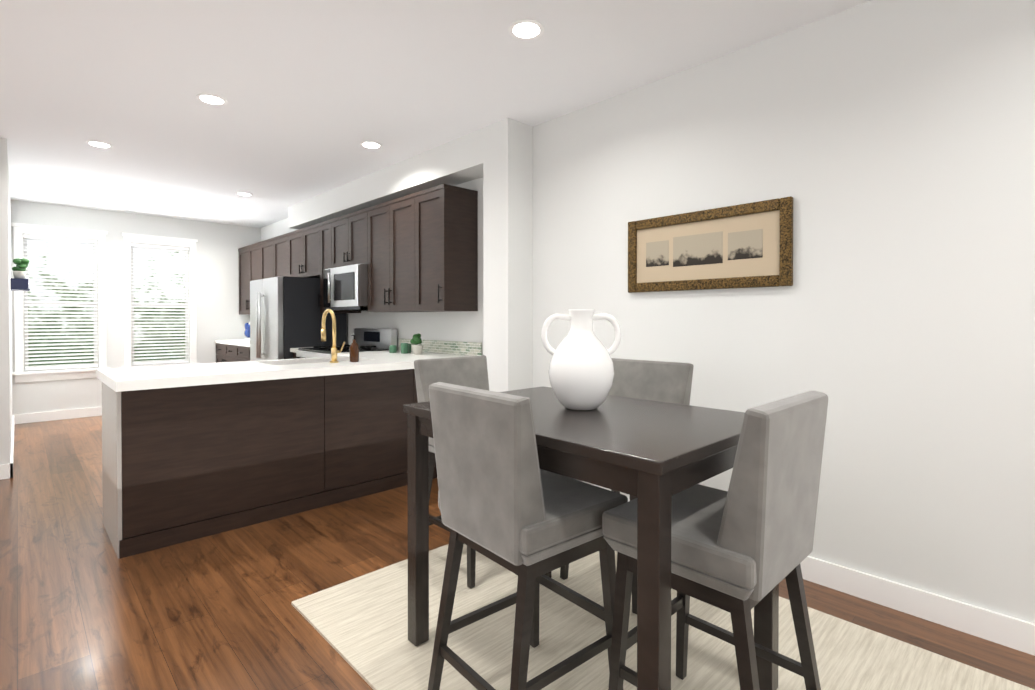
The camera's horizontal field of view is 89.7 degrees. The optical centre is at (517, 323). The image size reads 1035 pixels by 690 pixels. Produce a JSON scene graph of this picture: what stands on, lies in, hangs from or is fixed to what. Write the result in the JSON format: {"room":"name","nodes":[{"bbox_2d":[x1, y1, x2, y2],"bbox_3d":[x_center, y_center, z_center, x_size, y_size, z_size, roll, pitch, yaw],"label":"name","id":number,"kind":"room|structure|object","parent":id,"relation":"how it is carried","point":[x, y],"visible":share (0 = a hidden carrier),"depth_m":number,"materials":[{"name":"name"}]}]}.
{"room":"kitchen","nodes":[
{"label":"kitchen","id":0,"kind":"room"},
{"bbox_2d":[0,0,871,227],"bbox_3d":[-2.340,-1.427,1.286,7.520,0.100,12.150,-1,1,-44],"label":"ceiling","id":1,"kind":"structure","parent":0,"point":[314,93],"depth_m":2.97,"materials":[{"name":"white paint"}]},
{"bbox_2d":[85,141,112,147],"bbox_3d":[-3.271,-1.401,4.073,0.169,0.006,0.169,0,1,40],"label":"recessed light","id":2,"kind":"object","parent":1,"relation":"in","point":[93,143],"depth_m":4.06,"materials":[{"name":"white"}]},
{"bbox_2d":[196,93,227,105],"bbox_3d":[-1.902,-1.393,3.240,0.169,0.006,0.169,0,1,40],"label":"recessed light","id":3,"kind":"object","parent":1,"relation":"in","point":[211,99],"depth_m":3.23,"materials":[{"name":"white plastic"}]},
{"bbox_2d":[236,192,252,195],"bbox_3d":[-2.991,-1.417,5.701,0.169,0.006,0.169,0,1,7],"label":"recessed light","id":4,"kind":"object","parent":1,"relation":"in","point":[238,193],"depth_m":5.70,"materials":[{"name":"white"}]},
{"bbox_2d":[360,141,381,148],"bbox_3d":[-1.149,-1.401,4.088,0.169,0.006,0.169,0,1,40],"label":"recessed light","id":5,"kind":"object","parent":1,"relation":"in","point":[367,144],"depth_m":4.08,"materials":[{"name":"white plastic"}]},
{"bbox_2d":[508,19,543,39],"bbox_3d":[0.042,-1.385,2.458,0.169,0.006,0.169,0,1,22],"label":"recessed light","id":6,"kind":"object","parent":1,"relation":"in","point":[526,29],"depth_m":2.45,"materials":[{"name":"white"}]},
{"bbox_2d":[0,416,1034,689],"bbox_3d":[-2.340,1.253,1.311,7.520,0.100,12.150,-1,1,-44],"label":"floor","id":7,"kind":"structure","parent":0,"point":[82,606],"depth_m":2.29,"materials":[{"name":"brown wood"}]},
{"bbox_2d":[102,376,327,558],"bbox_3d":[-1.868,0.751,3.245,1.074,0.866,0.668,-1,1,-44],"label":"base cabinet","id":8,"kind":"object","parent":7,"relation":"on","point":[190,452],"depth_m":2.93,"materials":[{"name":"brown wood"}]},
{"bbox_2d":[96,352,461,391],"bbox_3d":[-1.385,0.290,3.600,2.312,0.050,0.860,-1,1,-44],"label":"countertop","id":9,"kind":"structure","parent":8,"relation":"on","point":[140,379],"depth_m":3.08,"materials":[{"name":"white stone"}]},
{"bbox_2d":[321,309,344,362],"bbox_3d":[-1.282,0.081,3.613,0.108,0.368,0.215,-1,1,-44],"label":"faucet","id":10,"kind":"object","parent":9,"relation":"on","point":[334,351],"visible":1,"depth_m":3.53,"materials":[{"name":"gold metal"}]},
{"bbox_2d":[349,335,358,361],"bbox_3d":[-1.135,0.170,3.612,0.064,0.188,0.077,-1,1,-44],"label":"soap bottle","id":11,"kind":"object","parent":9,"relation":"on","point":[354,352],"visible":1,"depth_m":3.58,"materials":[{"name":"brown glass"}]},
{"bbox_2d":[401,343,410,353],"bbox_3d":[-0.972,0.211,4.481,0.066,0.091,0.064,-1,1,-44],"label":"jar","id":12,"kind":"object","parent":9,"relation":"on","point":[405,348],"depth_m":4.46,"materials":[{"name":"green ceramic"}]},
{"bbox_2d":[410,333,422,353],"bbox_3d":[-0.845,0.169,4.383,0.108,0.175,0.122,-1,1,-44],"label":"potted plant","id":13,"kind":"object","parent":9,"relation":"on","point":[416,340],"visible":1,"depth_m":4.35,"materials":[{"name":"green"}]},
{"bbox_2d":[215,342,234,362],"bbox_3d":[-3.693,0.708,7.222,0.626,0.875,1.024,-1,1,-44],"label":"base cabinet","id":14,"kind":"object","parent":7,"relation":"on","point":[233,350],"depth_m":7.02,"materials":[{"name":"brown wood"}]},
{"bbox_2d":[215,339,249,345],"bbox_3d":[-3.384,0.253,6.888,0.636,0.040,1.947,-1,1,-44],"label":"countertop","id":15,"kind":"structure","parent":14,"relation":"on","point":[238,342],"depth_m":6.84,"materials":[{"name":"white stone"}]},
{"bbox_2d":[244,323,249,340],"bbox_3d":[-3.709,0.105,7.170,0.110,0.250,0.262,-1,1,-44],"label":"rooster figurine","id":16,"kind":"object","parent":15,"relation":"on","point":[247,330],"visible":0.77,"depth_m":7.12,"materials":[{"name":"blue ceramic"}]},
{"bbox_2d":[291,346,338,353],"bbox_3d":[-1.999,0.267,5.447,0.636,0.040,0.287,-1,1,-44],"label":"countertop","id":17,"kind":"structure","parent":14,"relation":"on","point":[293,350],"depth_m":5.28,"materials":[{"name":"white stone"}]},
{"bbox_2d":[339,350,422,355],"bbox_3d":[-1.225,0.275,4.641,0.636,0.040,0.413,-1,1,-44],"label":"countertop","id":18,"kind":"structure","parent":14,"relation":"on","point":[387,351],"depth_m":4.62,"materials":[{"name":"white stone"}]},
{"bbox_2d":[389,345,396,352],"bbox_3d":[-1.091,0.222,4.562,0.066,0.066,0.064,-1,1,-44],"label":"jar","id":19,"kind":"object","parent":18,"relation":"on","point":[392,348],"depth_m":4.54,"materials":[{"name":"green ceramic"}]},
{"bbox_2d":[235,346,290,361],"bbox_3d":[-3.062,0.714,6.565,0.626,0.875,1.024,-1,1,-44],"label":"base cabinet","id":20,"kind":"object","parent":7,"relation":"on","point":[242,353],"depth_m":6.50,"materials":[{"name":"brown wood"}]},
{"bbox_2d":[250,276,345,360],"bbox_3d":[-2.475,0.329,5.798,0.786,1.630,0.870,-1,1,-44],"label":"refrigerator","id":21,"kind":"object","parent":7,"relation":"on","point":[286,315],"visible":0.48,"depth_m":5.45,"materials":[{"name":"grey metal"}]},
{"bbox_2d":[296,328,396,357],"bbox_3d":[-1.674,0.599,5.031,0.716,1.095,0.754,-1,1,-44],"label":"range","id":22,"kind":"object","parent":7,"relation":"on","point":[371,339],"visible":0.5,"depth_m":5.03,"materials":[{"name":"silver metal"}]},
{"bbox_2d":[328,368,415,504],"bbox_3d":[-1.242,0.746,3.847,0.675,0.866,0.668,-1,1,-44],"label":"base cabinet","id":23,"kind":"object","parent":7,"relation":"on","point":[367,422],"depth_m":3.58,"materials":[{"name":"brown wood"}]},
{"bbox_2d":[416,389,436,478],"bbox_3d":[-0.795,0.742,4.263,0.547,0.866,0.648,-1,1,-44],"label":"base cabinet","id":24,"kind":"object","parent":7,"relation":"on","point":[435,469],"depth_m":3.96,"materials":[{"name":"brown wood"}]},
{"bbox_2d":[291,544,1034,689],"bbox_3d":[0.395,1.190,1.914,1.540,0.012,2.310,-1,1,-44],"label":"rug","id":25,"kind":"object","parent":7,"relation":"on","point":[359,624],"visible":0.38,"depth_m":1.93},
{"bbox_2d":[414,355,488,587],"bbox_3d":[-0.212,0.677,2.613,0.446,1.000,0.466,-1,1,-44],"label":"chair","id":26,"kind":"object","parent":25,"relation":"on","point":[470,371],"visible":0.15,"depth_m":2.64,"materials":[{"name":"fabric"}]},
{"bbox_2d":[428,382,627,689],"bbox_3d":[0.025,0.686,1.626,0.466,1.000,0.446,0,1,-40],"label":"chair","id":27,"kind":"object","parent":25,"relation":"on","point":[506,501],"visible":0.94,"depth_m":1.48,"materials":[{"name":"fabric"}]},
{"bbox_2d":[403,386,778,689],"bbox_3d":[0.220,0.744,1.817,0.760,0.882,1.080,-1,1,-44],"label":"dining table","id":28,"kind":"object","parent":25,"relation":"on","point":[653,457],"visible":0.65,"depth_m":1.42,"materials":[{"name":"black wood"}]},
{"bbox_2d":[541,309,620,409],"bbox_3d":[0.228,0.125,1.861,0.234,0.352,0.234,-1,1,-44],"label":"vase","id":29,"kind":"object","parent":28,"relation":"on","point":[581,372],"visible":1,"depth_m":1.79,"materials":[{"name":"white ceramic"}]},
{"bbox_2d":[560,358,693,613],"bbox_3d":[0.502,0.679,2.407,0.466,1.000,0.446,-1,1,-44],"label":"chair","id":30,"kind":"object","parent":25,"relation":"on","point":[665,381],"visible":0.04,"depth_m":2.45,"materials":[{"name":"fabric"}]},
{"bbox_2d":[602,391,827,689],"bbox_3d":[0.554,0.688,1.455,0.446,1.000,0.466,-1,1,-44],"label":"chair","id":31,"kind":"object","parent":25,"relation":"on","point":[741,547],"visible":0.96,"depth_m":1.29,"materials":[{"name":"fabric"}]},
{"bbox_2d":[0,0,1034,623],"bbox_3d":[-2.349,-0.087,1.221,7.280,2.580,11.930,-1,1,-44],"label":"wall","id":32,"kind":"structure","parent":0,"point":[888,146],"depth_m":2.36,"materials":[{"name":"white paint"}]},
{"bbox_2d":[0,459,12,479],"bbox_3d":[-5.421,1.136,2.493,4.316,0.110,0.036,-1,1,-44],"label":"baseboard","id":33,"kind":"structure","parent":32,"relation":"attached to","point":[6,470],"depth_m":3.95,"materials":[{"name":"white wood"}]},
{"bbox_2d":[10,415,15,458],"bbox_3d":[-4.842,1.112,4.994,0.015,0.110,2.769,-1,1,-44],"label":"baseboard","id":34,"kind":"structure","parent":32,"relation":"attached to","point":[13,416],"depth_m":4.84,"materials":[{"name":"white wood"}]},
{"bbox_2d":[11,258,29,290],"bbox_3d":[-5.132,-0.512,5.373,0.142,0.334,0.340,-1,1,-44],"label":"planter","id":35,"kind":"object","parent":32,"relation":"attached to","point":[19,281],"visible":1,"depth_m":5.32,"materials":[{"name":"blue"}]},
{"bbox_2d":[16,407,101,423],"bbox_3d":[-5.073,1.096,6.681,1.980,0.110,0.016,-1,1,-44],"label":"baseboard","id":36,"kind":"structure","parent":32,"relation":"attached to","point":[94,411],"depth_m":6.25,"materials":[{"name":"white wood"}]},
{"bbox_2d":[11,222,109,382],"bbox_3d":[-5.508,-0.243,6.297,0.890,1.835,0.171,-1,1,-44],"label":"window","id":37,"kind":"structure","parent":32,"relation":"in","point":[60,313],"depth_m":6.31,"materials":[{"name":"white glass"}]},
{"bbox_2d":[121,233,199,367],"bbox_3d":[-4.787,-0.250,6.989,0.870,1.835,0.171,-1,1,-44],"label":"window","id":38,"kind":"structure","parent":32,"relation":"in","point":[156,301],"depth_m":7.00,"materials":[{"name":"white glass"}]},
{"bbox_2d":[238,243,257,314],"bbox_3d":[-3.580,-0.608,7.308,0.326,0.956,1.016,-1,1,-44],"label":"upper cabinet","id":39,"kind":"object","parent":32,"relation":"attached to","point":[248,255],"depth_m":7.31,"materials":[{"name":"brown wood"}]},
{"bbox_2d":[258,234,285,279],"bbox_3d":[-2.935,-0.601,6.636,0.326,0.956,1.073,-1,1,-44],"label":"upper cabinet","id":40,"kind":"object","parent":32,"relation":"attached to","point":[272,251],"depth_m":6.56,"materials":[{"name":"brown wood"}]},
{"bbox_2d":[286,225,313,277],"bbox_3d":[-2.291,-0.797,5.964,0.326,0.551,0.898,-1,1,-44],"label":"upper cabinet","id":41,"kind":"object","parent":32,"relation":"attached to","point":[299,243],"depth_m":5.89,"materials":[{"name":"brown wood"}]},
{"bbox_2d":[314,220,360,312],"bbox_3d":[-1.882,-0.591,5.540,0.326,0.956,0.393,-1,1,-44],"label":"upper cabinet","id":42,"kind":"object","parent":32,"relation":"attached to","point":[321,230],"depth_m":5.50,"materials":[{"name":"brown wood"}]},
{"bbox_2d":[330,210,361,267],"bbox_3d":[-1.522,-0.810,5.164,0.326,0.510,0.758,-1,1,-44],"label":"upper cabinet","id":43,"kind":"object","parent":32,"relation":"attached to","point":[345,230],"depth_m":5.08,"materials":[{"name":"brown wood"}]},
{"bbox_2d":[323,264,367,310],"bbox_3d":[-1.568,-0.342,5.124,0.455,0.416,0.750,-1,1,-44],"label":"microwave","id":44,"kind":"object","parent":43,"relation":"attached to","point":[345,288],"visible":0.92,"depth_m":4.90,"materials":[{"name":"silver metal"}]},
{"bbox_2d":[362,194,409,311],"bbox_3d":[-0.985,-0.582,4.607,0.326,0.956,0.903,-1,1,-44],"label":"upper cabinet","id":45,"kind":"object","parent":32,"relation":"attached to","point":[386,225],"depth_m":4.51,"materials":[{"name":"brown wood"}]},
{"bbox_2d":[410,184,477,311],"bbox_3d":[-0.593,-0.578,4.199,0.326,0.956,0.456,-1,1,-44],"label":"upper cabinet","id":46,"kind":"object","parent":32,"relation":"attached to","point":[417,252],"depth_m":4.06,"materials":[{"name":"brown wood"}]},
{"bbox_2d":[628,196,792,292],"bbox_3d":[0.980,-0.392,2.780,0.030,0.420,0.910,-1,1,-44],"label":"picture frame","id":47,"kind":"object","parent":32,"relation":"attached to","point":[748,245],"visible":1,"depth_m":2.72,"materials":[{"name":"gold metal"}]},
{"bbox_2d":[800,556,1034,655],"bbox_3d":[2.154,1.145,1.585,0.015,0.110,5.919,-1,1,-44],"label":"baseboard","id":48,"kind":"structure","parent":32,"relation":"attached to","point":[984,623],"depth_m":2.10,"materials":[{"name":"white"}]}
]}

